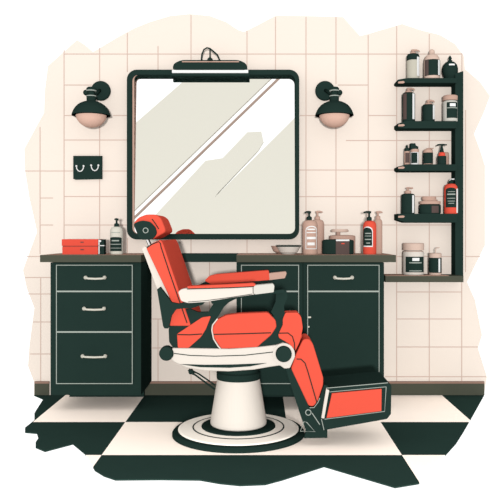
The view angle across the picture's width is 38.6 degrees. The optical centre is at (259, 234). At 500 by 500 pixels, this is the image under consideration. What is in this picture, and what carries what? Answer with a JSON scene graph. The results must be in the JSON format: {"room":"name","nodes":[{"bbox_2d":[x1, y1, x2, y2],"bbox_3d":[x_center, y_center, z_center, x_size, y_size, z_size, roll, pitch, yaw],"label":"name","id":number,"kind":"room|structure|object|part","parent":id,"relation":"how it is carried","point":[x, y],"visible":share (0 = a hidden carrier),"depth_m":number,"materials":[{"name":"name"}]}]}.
{"room":"salon","nodes":[
{"label":"salon","id":0,"kind":"room"},
{"bbox_2d":[25,395,483,487],"bbox_3d":[-0.007,1.053,3.830,2.953,0.006,1.711,0,0,0],"label":"floor","id":1,"kind":"structure","parent":0,"point":[121,438],"depth_m":3.65,"materials":[{"name":"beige tile"}]},
{"bbox_2d":[50,261,151,396],"bbox_3d":[-0.981,0.607,4.456,0.541,0.885,0.456,0,0,0],"label":"base cabinet","id":2,"kind":"object","parent":1,"relation":"on","point":[101,312],"visible":0.98,"depth_m":4.26,"materials":[{"name":"green paint"}]},
{"bbox_2d":[40,253,146,261],"bbox_3d":[-1.006,0.140,4.460,0.599,0.042,0.448,0,0,0],"label":"countertop","id":3,"kind":"structure","parent":2,"relation":"on","point":[59,257],"depth_m":4.24,"materials":[{"name":"brown stone"}]},
{"bbox_2d":[62,239,98,253],"bbox_3d":[-1.101,0.072,4.435,0.223,0.093,0.148,0,0,0],"label":"box","id":4,"kind":"object","parent":3,"relation":"on","point":[69,246],"visible":0.72,"depth_m":4.37,"materials":[{"name":"red"}]},
{"bbox_3d":[-1.101,0.046,4.436,0.223,0.041,0.146,0,0,0],"label":"lid","id":5,"kind":"part","parent":4,"relation":"part of","materials":[{"name":"red plastic"}]},
{"bbox_2d":[98,239,105,253],"bbox_3d":[-0.970,0.073,4.395,0.034,0.092,0.062,0,0,0],"label":"box","id":6,"kind":"object","parent":3,"relation":"on","point":[101,242],"visible":0.94,"depth_m":4.37,"materials":[{"name":"green paint"}]},
{"bbox_2d":[110,218,122,253],"bbox_3d":[-0.887,0.007,4.414,0.078,0.224,0.081,0,0,0],"label":"pump bottle","id":7,"kind":"object","parent":3,"relation":"on","point":[116,232],"visible":0.92,"depth_m":4.38,"materials":[{"name":"grey plastic"}]},
{"bbox_3d":[-0.988,0.721,4.246,0.160,0.022,0.034,0,0,0],"label":"handle","id":8,"kind":"part","parent":2,"relation":"part of","materials":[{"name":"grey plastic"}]},
{"bbox_3d":[-0.987,0.439,4.246,0.144,0.023,0.034,0,0,0],"label":"handle","id":9,"kind":"part","parent":2,"relation":"part of","materials":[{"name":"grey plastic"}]},
{"bbox_3d":[-0.988,0.734,4.262,0.454,0.308,0.009,0,0,0],"label":"drawer","id":10,"kind":"part","parent":2,"relation":"part of","materials":[{"name":"green paint"}]},
{"bbox_3d":[-0.988,0.457,4.262,0.454,0.240,0.009,0,0,0],"label":"drawer","id":11,"kind":"part","parent":2,"relation":"part of","materials":[{"name":"green paint"}]},
{"bbox_3d":[-0.988,0.257,4.262,0.454,0.156,0.009,0,0,0],"label":"drawer","id":12,"kind":"part","parent":2,"relation":"part of","materials":[{"name":"green paint"}]},
{"bbox_3d":[-0.981,0.254,4.246,0.138,0.023,0.034,0,0,0],"label":"handle","id":13,"kind":"part","parent":2,"relation":"part of","materials":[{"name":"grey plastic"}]},
{"bbox_2d":[134,214,390,453],"bbox_3d":[0.004,0.473,3.805,1.291,1.154,0.749,0,0,0],"label":"barber chair","id":14,"kind":"object","parent":1,"relation":"on","point":[236,346],"visible":1,"depth_m":3.54,"materials":[{"name":"red leather"}]},
{"bbox_3d":[-0.581,-0.024,3.626,0.114,0.097,0.028,0,0,0],"label":"plate","id":15,"kind":"part","parent":14,"relation":"part of","materials":[{"name":"green paint"}]},
{"bbox_3d":[-0.453,0.238,3.860,0.217,0.426,0.640,0,0,0],"label":"backrest","id":16,"kind":"part","parent":14,"relation":"part of","materials":[{"name":"red leather"}]},
{"bbox_3d":[-0.299,0.740,3.665,0.143,0.112,0.039,0,0,0],"label":"pump lever","id":17,"kind":"part","parent":14,"relation":"part of","materials":[{"name":"green paint"}]},
{"bbox_3d":[-0.216,0.490,3.536,0.052,0.157,0.007,0,0,0],"label":"trim","id":18,"kind":"part","parent":14,"relation":"part of","materials":[{"name":"beige ceramic"}]},
{"bbox_3d":[-0.212,0.293,3.520,0.375,0.080,0.060,0,0,0],"label":"armrest","id":19,"kind":"part","parent":14,"relation":"part of","materials":[{"name":"beige ceramic"}]},
{"bbox_3d":[-0.128,0.466,3.561,0.652,0.198,0.030,0,0,0],"label":"panel","id":20,"kind":"part","parent":14,"relation":"part of","materials":[{"name":"red leather"}]},
{"bbox_3d":[-0.138,0.604,3.774,0.622,0.142,0.492,0,0,0],"label":"seat frame","id":21,"kind":"part","parent":14,"relation":"part of","materials":[{"name":"white metal"}]},
{"bbox_3d":[-0.156,0.279,4.040,0.424,0.059,0.060,0,0,0],"label":"armrest","id":22,"kind":"part","parent":14,"relation":"part of","materials":[{"name":"red leather"}]},
{"bbox_3d":[-0.114,1.018,3.780,0.636,0.020,0.636,0,0,0],"label":"plate","id":23,"kind":"part","parent":14,"relation":"part of","materials":[{"name":"white metal"}]},
{"bbox_3d":[0.233,0.832,3.557,0.218,0.353,0.026,0,0,0],"label":"leg frame","id":24,"kind":"part","parent":14,"relation":"part of","materials":[{"name":"green paint"}]},
{"bbox_2d":[236,262,302,396],"bbox_3d":[0.058,0.607,4.468,0.396,0.885,0.432,0,0,0],"label":"base cabinet","id":25,"kind":"object","parent":1,"relation":"on","point":[274,380],"visible":0.38,"depth_m":4.26,"materials":[{"name":"green paint"}]},
{"bbox_3d":[0.060,0.257,4.262,0.344,0.156,0.009,0,0,0],"label":"drawer","id":26,"kind":"part","parent":25,"relation":"part of","materials":[{"name":"green paint"}]},
{"bbox_3d":[0.060,0.612,4.262,0.344,0.550,0.009,0,0,0],"label":"door","id":27,"kind":"part","parent":25,"relation":"part of","materials":[{"name":"green paint"}]},
{"bbox_2d":[303,262,383,376],"bbox_3d":[0.499,0.607,4.456,0.483,0.885,0.456,0,0,0],"label":"base cabinet","id":28,"kind":"object","parent":1,"relation":"on","point":[343,302],"visible":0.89,"depth_m":4.26,"materials":[{"name":"green paint"}]},
{"bbox_2d":[236,253,395,261],"bbox_3d":[0.334,0.140,4.460,0.946,0.042,0.448,0,0,0],"label":"countertop","id":29,"kind":"structure","parent":28,"relation":"on","point":[240,257],"depth_m":4.24,"materials":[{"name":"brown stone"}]},
{"bbox_2d":[271,246,281,253],"bbox_3d":[0.148,0.095,4.586,0.153,0.049,0.153,0,0,0],"label":"bowl","id":30,"kind":"object","parent":29,"relation":"on","point":[275,249],"visible":0.28,"depth_m":4.54,"materials":[{"name":"ceramic"}]},
{"bbox_2d":[276,245,300,253],"bbox_3d":[0.177,0.091,4.416,0.155,0.056,0.155,0,0,0],"label":"bowl","id":31,"kind":"object","parent":29,"relation":"on","point":[284,249],"visible":0.97,"depth_m":4.36,"materials":[{"name":"beige ceramic"}]},
{"bbox_2d":[302,211,317,253],"bbox_3d":[0.309,-0.015,4.413,0.094,0.268,0.099,0,0,0],"label":"pump bottle","id":32,"kind":"object","parent":29,"relation":"on","point":[309,227],"visible":1,"depth_m":4.38,"materials":[{"name":"plastic"}]},
{"bbox_3d":[0.315,0.016,4.374,0.063,0.132,0.015,0,0,-8],"label":"panel","id":33,"kind":"part","parent":32,"relation":"part of","materials":[{"name":"paper"}]},
{"bbox_2d":[307,229,315,244],"bbox_3d":[0.314,0.012,4.370,0.056,0.102,0.013,0,0,-6],"label":"print","id":34,"kind":"object","parent":32,"relation":"attached to","point":[311,233],"depth_m":4.37,"materials":[{"name":"white paper"}]},
{"bbox_2d":[314,211,323,253],"bbox_3d":[0.367,-0.018,4.556,0.086,0.274,0.086,0,0,0],"label":"pump bottle","id":35,"kind":"object","parent":29,"relation":"on","point":[320,223],"visible":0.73,"depth_m":4.52,"materials":[{"name":"plastic"}]},
{"bbox_2d":[322,239,353,253],"bbox_3d":[0.482,0.072,4.415,0.195,0.093,0.099,0,0,0],"label":"tub","id":36,"kind":"object","parent":29,"relation":"on","point":[329,246],"visible":0.98,"depth_m":4.37,"materials":[{"name":"green paint"}]},
{"bbox_2d":[329,229,354,253],"bbox_3d":[0.526,0.041,4.556,0.166,0.156,0.116,0,0,0],"label":"jar","id":37,"kind":"object","parent":29,"relation":"on","point":[337,236],"visible":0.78,"depth_m":4.52,"materials":[{"name":"plastic"}]},
{"bbox_3d":[0.509,-0.028,4.556,0.115,0.018,0.080,0,0,0],"label":"lid","id":38,"kind":"part","parent":37,"relation":"part of","materials":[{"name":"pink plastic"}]},
{"bbox_2d":[363,211,375,253],"bbox_3d":[0.678,-0.015,4.414,0.083,0.268,0.084,0,0,0],"label":"pump bottle","id":39,"kind":"object","parent":29,"relation":"on","point":[369,226],"visible":0.96,"depth_m":4.38,"materials":[{"name":"red plastic"}]},
{"bbox_3d":[0.659,0.010,4.385,0.059,0.111,0.015,0,0,32],"label":"panel","id":40,"kind":"part","parent":39,"relation":"part of","materials":[{"name":"paper"}]},
{"bbox_2d":[374,211,382,253],"bbox_3d":[0.754,-0.018,4.556,0.058,0.273,0.055,0,0,0],"label":"pump bottle","id":41,"kind":"object","parent":29,"relation":"on","point":[378,221],"visible":0.85,"depth_m":4.53,"materials":[{"name":"plastic"}]},
{"bbox_3d":[0.497,0.257,4.262,0.428,0.156,0.009,0,0,0],"label":"drawer","id":42,"kind":"part","parent":28,"relation":"part of","materials":[{"name":"green paint"}]},
{"bbox_3d":[0.497,0.254,4.245,0.126,0.024,0.034,0,0,0],"label":"handle","id":43,"kind":"part","parent":28,"relation":"part of","materials":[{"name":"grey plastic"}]},
{"bbox_3d":[0.497,0.612,4.262,0.428,0.550,0.009,0,0,0],"label":"door","id":44,"kind":"part","parent":28,"relation":"part of","materials":[{"name":"green paint"}]},
{"bbox_2d":[23,14,489,391],"bbox_3d":[-0.023,-0.200,4.715,3.065,2.500,0.061,0,0,0],"label":"wall","id":45,"kind":"structure","parent":0,"point":[432,330],"depth_m":4.68,"materials":[{"name":"beige tile"}]},
{"bbox_2d":[34,381,49,394],"bbox_3d":[-1.429,1.004,4.678,0.096,0.090,0.015,0,0,0],"label":"baseboard","id":46,"kind":"structure","parent":45,"relation":"attached to","point":[40,387],"depth_m":4.67,"materials":[{"name":"brown stone"}]},
{"bbox_2d":[73,156,102,179],"bbox_3d":[-1.127,-0.440,4.670,0.188,0.156,0.029,0,0,0],"label":"plate","id":47,"kind":"object","parent":45,"relation":"attached to","point":[84,167],"visible":1,"depth_m":4.67,"materials":[{"name":"green paint"}]},
{"bbox_2d":[71,81,110,127],"bbox_3d":[-1.075,-0.846,4.554,0.244,0.323,0.261,0,0,0],"label":"wall lamp","id":48,"kind":"object","parent":45,"relation":"attached to","point":[90,113],"visible":1,"depth_m":4.50,"materials":[{"name":"metal"}]},
{"bbox_3d":[-1.075,-0.807,4.546,0.244,0.093,0.244,0,0,0],"label":"lamp shade","id":49,"kind":"part","parent":48,"relation":"part of","materials":[{"name":"green paint"}]},
{"bbox_3d":[-1.075,-0.734,4.546,0.196,0.100,0.196,0,0,0],"label":"bulb","id":50,"kind":"part","parent":48,"relation":"part of","materials":[{"name":"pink glass"}]},
{"bbox_3d":[-1.042,-0.944,4.673,0.128,0.128,0.023,0,0,0],"label":"wall plate","id":51,"kind":"part","parent":48,"relation":"part of","materials":[{"name":"green paint"}]},
{"bbox_2d":[145,381,216,394],"bbox_3d":[-0.445,1.004,4.678,0.694,0.090,0.015,0,0,0],"label":"baseboard","id":52,"kind":"structure","parent":45,"relation":"attached to","point":[155,387],"depth_m":4.67,"materials":[{"name":"brown stone"}]},
{"bbox_2d":[182,253,237,261],"bbox_3d":[-0.423,0.145,4.585,0.562,0.051,0.199,0,0,0],"label":"shelf","id":53,"kind":"object","parent":45,"relation":"attached to","point":[188,257],"visible":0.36,"depth_m":4.49,"materials":[{"name":"green paint"}]},
{"bbox_2d":[127,70,298,239],"bbox_3d":[-0.304,-0.521,4.655,1.118,1.101,0.060,0,0,0],"label":"wall mirror","id":54,"kind":"object","parent":45,"relation":"attached to","point":[217,158],"visible":0.97,"depth_m":4.66,"materials":[{"name":"beige mirror"}]},
{"bbox_2d":[170,47,248,76],"bbox_3d":[-0.323,-1.118,4.601,0.508,0.184,0.046,0,0,0],"label":"picture light","id":55,"kind":"object","parent":54,"relation":"attached to","point":[209,67],"visible":1,"depth_m":4.60,"materials":[{"name":"green paint"}]},
{"bbox_2d":[173,60,246,69],"bbox_3d":[-0.321,-1.095,4.611,0.480,0.064,0.026,0,0,0],"label":"hood","id":56,"kind":"object","parent":55,"relation":"attached to","point":[183,64],"depth_m":4.60,"materials":[{"name":"green paint"}]},
{"bbox_2d":[172,70,247,72],"bbox_3d":[-0.321,-1.054,4.611,0.491,0.021,0.025,0,0,0],"label":"diffuser","id":57,"kind":"object","parent":55,"relation":"attached to","point":[173,71],"depth_m":4.60,"materials":[{"name":"grey plastic"}]},
{"bbox_2d":[315,81,353,127],"bbox_3d":[0.474,-0.846,4.554,0.244,0.323,0.261,0,0,0],"label":"wall lamp","id":58,"kind":"object","parent":45,"relation":"attached to","point":[334,113],"visible":1,"depth_m":4.50,"materials":[{"name":"metal"}]},
{"bbox_3d":[0.425,-0.944,4.673,0.128,0.128,0.023,0,0,0],"label":"wall plate","id":59,"kind":"part","parent":58,"relation":"part of","materials":[{"name":"green paint"}]},
{"bbox_3d":[0.474,-0.807,4.546,0.244,0.093,0.244,0,0,0],"label":"lamp shade","id":60,"kind":"part","parent":58,"relation":"part of","materials":[{"name":"green paint"}]},
{"bbox_3d":[0.474,-0.734,4.546,0.196,0.100,0.196,0,0,0],"label":"bulb","id":61,"kind":"part","parent":58,"relation":"part of","materials":[{"name":"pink glass"}]},
{"bbox_2d":[384,274,462,281],"bbox_3d":[1.034,0.276,4.585,0.490,0.042,0.199,0,0,0],"label":"wall ledge","id":62,"kind":"object","parent":45,"relation":"attached to","point":[387,277],"visible":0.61,"depth_m":4.49,"materials":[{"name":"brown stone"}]},
{"bbox_2d":[403,243,423,274],"bbox_3d":[0.987,0.153,4.595,0.136,0.204,0.139,0,0,0],"label":"storage jar","id":63,"kind":"object","parent":62,"relation":"on","point":[413,255],"visible":0.99,"depth_m":4.54,"materials":[{"name":"white plastic"}]},
{"bbox_3d":[0.987,0.075,4.596,0.136,0.046,0.136,0,0,0],"label":"lid","id":64,"kind":"part","parent":63,"relation":"part of","materials":[{"name":"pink plastic"}]},
{"bbox_2d":[429,247,441,274],"bbox_3d":[1.128,0.167,4.596,0.084,0.177,0.084,0,0,0],"label":"pump bottle","id":65,"kind":"object","parent":62,"relation":"on","point":[435,259],"visible":1,"depth_m":4.56,"materials":[{"name":"green paint"}]},
{"bbox_3d":[1.128,0.131,4.596,0.081,0.030,0.081,0,0,0],"label":"lid","id":66,"kind":"part","parent":65,"relation":"part of","materials":[{"name":"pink plastic"}]},
{"bbox_2d":[394,71,462,275],"bbox_3d":[1.092,-0.376,4.618,0.426,1.355,0.134,0,0,0],"label":"shelving unit","id":67,"kind":"object","parent":45,"relation":"attached to","point":[455,168],"visible":1,"depth_m":4.59,"materials":[{"name":"green paint"}]},
{"bbox_2d":[404,145,409,164],"bbox_3d":[0.949,-0.517,4.610,0.036,0.131,0.038,0,0,0],"label":"dropper bottle","id":68,"kind":"object","parent":67,"relation":"on","point":[406,150],"visible":0.95,"depth_m":4.60,"materials":[{"name":"plastic"}]},
{"bbox_2d":[401,187,414,213],"bbox_3d":[0.956,-0.223,4.611,0.086,0.174,0.086,0,0,0],"label":"pump bottle","id":69,"kind":"object","parent":67,"relation":"on","point":[407,199],"visible":0.98,"depth_m":4.58,"materials":[{"name":"green paint"}]},
{"bbox_2d":[402,88,414,121],"bbox_3d":[0.960,-0.839,4.611,0.084,0.224,0.083,0,0,0],"label":"pump bottle","id":70,"kind":"object","parent":67,"relation":"on","point":[408,98],"visible":0.93,"depth_m":4.58,"materials":[{"name":"green paint"}]},
{"bbox_2d":[407,49,419,77],"bbox_3d":[0.990,-1.101,4.611,0.086,0.198,0.082,0,0,0],"label":"pump bottle","id":71,"kind":"object","parent":67,"relation":"on","point":[413,58],"visible":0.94,"depth_m":4.57,"materials":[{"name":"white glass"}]},
{"bbox_2d":[409,143,418,163],"bbox_3d":[0.997,-0.521,4.610,0.055,0.139,0.053,0,0,0],"label":"spray bottle","id":72,"kind":"object","parent":67,"relation":"on","point":[414,149],"visible":0.91,"depth_m":4.59,"materials":[{"name":"grey plastic"}]},
{"bbox_3d":[1.067,-0.108,4.620,0.376,0.056,0.129,0,0,0],"label":"shelf","id":73,"kind":"part","parent":67,"relation":"part of","materials":[{"name":"green paint"}]},
{"bbox_3d":[1.067,-0.430,4.620,0.376,0.042,0.129,0,0,0],"label":"shelf","id":74,"kind":"part","parent":67,"relation":"part of","materials":[{"name":"green paint"}]},
{"bbox_3d":[1.067,-0.704,4.620,0.376,0.046,0.129,0,0,0],"label":"shelf","id":75,"kind":"part","parent":67,"relation":"part of","materials":[{"name":"green paint"}]},
{"bbox_3d":[1.067,-0.987,4.620,0.376,0.030,0.129,0,0,0],"label":"shelf","id":76,"kind":"part","parent":67,"relation":"part of","materials":[{"name":"green paint"}]},
{"bbox_2d":[422,100,434,120],"bbox_3d":[1.089,-0.801,4.611,0.082,0.147,0.080,0,0,0],"label":"pump bottle","id":77,"kind":"object","parent":67,"relation":"on","point":[428,110],"visible":0.91,"depth_m":4.58,"materials":[{"name":"green paint"}]},
{"bbox_2d":[423,148,433,163],"bbox_3d":[1.085,-0.507,4.611,0.063,0.112,0.063,0,0,39],"label":"jar","id":78,"kind":"object","parent":67,"relation":"on","point":[428,152],"visible":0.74,"depth_m":4.58,"materials":[{"name":"plastic"}]},
{"bbox_2d":[419,196,440,213],"bbox_3d":[1.098,-0.192,4.610,0.140,0.112,0.087,0,0,0],"label":"tub","id":79,"kind":"object","parent":67,"relation":"on","point":[429,205],"visible":0.98,"depth_m":4.58,"materials":[{"name":"green paint"}]},
{"bbox_3d":[1.091,-0.238,4.611,0.093,0.021,0.058,0,0,0],"label":"lid","id":80,"kind":"part","parent":79,"relation":"part of","materials":[{"name":"plastic"}]},
{"bbox_3d":[1.098,-0.214,4.611,0.137,0.030,0.085,0,0,0],"label":"lid","id":81,"kind":"part","parent":79,"relation":"part of","materials":[{"name":"plastic"}]},
{"bbox_2d":[424,49,439,77],"bbox_3d":[1.109,-1.099,4.610,0.103,0.196,0.105,0,0,0],"label":"glass bottle","id":82,"kind":"object","parent":67,"relation":"on","point":[431,61],"visible":0.94,"depth_m":4.57,"materials":[{"name":"glass"}]},
{"bbox_2d":[437,144,446,163],"bbox_3d":[1.169,-0.519,4.591,0.056,0.136,0.056,0,0,39],"label":"pump bottle","id":83,"kind":"object","parent":67,"relation":"on","point":[441,158],"visible":0.91,"depth_m":4.57,"materials":[{"name":"green paint"}]},
{"bbox_2d":[444,152,448,163],"bbox_3d":[1.212,-0.496,4.662,0.043,0.090,0.037,0,0,0],"label":"glass bottle","id":84,"kind":"object","parent":67,"relation":"on","point":[446,153],"visible":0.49,"depth_m":4.64,"materials":[{"name":"glass"}]},
{"bbox_2d":[442,95,457,120],"bbox_3d":[1.228,-0.813,4.610,0.098,0.172,0.100,0,0,0],"label":"storage jar","id":85,"kind":"object","parent":67,"relation":"on","point":[450,105],"visible":0.95,"depth_m":4.57,"materials":[{"name":"grey"}]},
{"bbox_3d":[1.228,-0.883,4.611,0.098,0.032,0.098,0,0,0],"label":"lid","id":86,"kind":"part","parent":85,"relation":"part of","materials":[{"name":"plastic"}]},
{"bbox_2d":[442,56,457,77],"bbox_3d":[1.230,-1.082,4.624,0.101,0.160,0.101,0,0,0],"label":"flask","id":87,"kind":"object","parent":67,"relation":"on","point":[449,68],"visible":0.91,"depth_m":4.59,"materials":[{"name":"glass"}]},
{"bbox_2d":[444,178,457,213],"bbox_3d":[1.233,-0.251,4.609,0.088,0.231,0.091,0,0,0],"label":"pump bottle","id":88,"kind":"object","parent":67,"relation":"on","point":[450,189],"visible":0.95,"depth_m":4.57,"materials":[{"name":"red plastic"}]},
{"bbox_3d":[1.280,-0.376,4.635,0.051,1.355,0.099,0,0,0],"label":"post","id":89,"kind":"part","parent":67,"relation":"part of","materials":[{"name":"green paint"}]},
{"bbox_2d":[388,381,483,394],"bbox_3d":[1.140,1.004,4.678,0.658,0.090,0.015,0,0,0],"label":"baseboard","id":90,"kind":"structure","parent":45,"relation":"attached to","point":[397,387],"depth_m":4.67,"materials":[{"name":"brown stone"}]}
]}

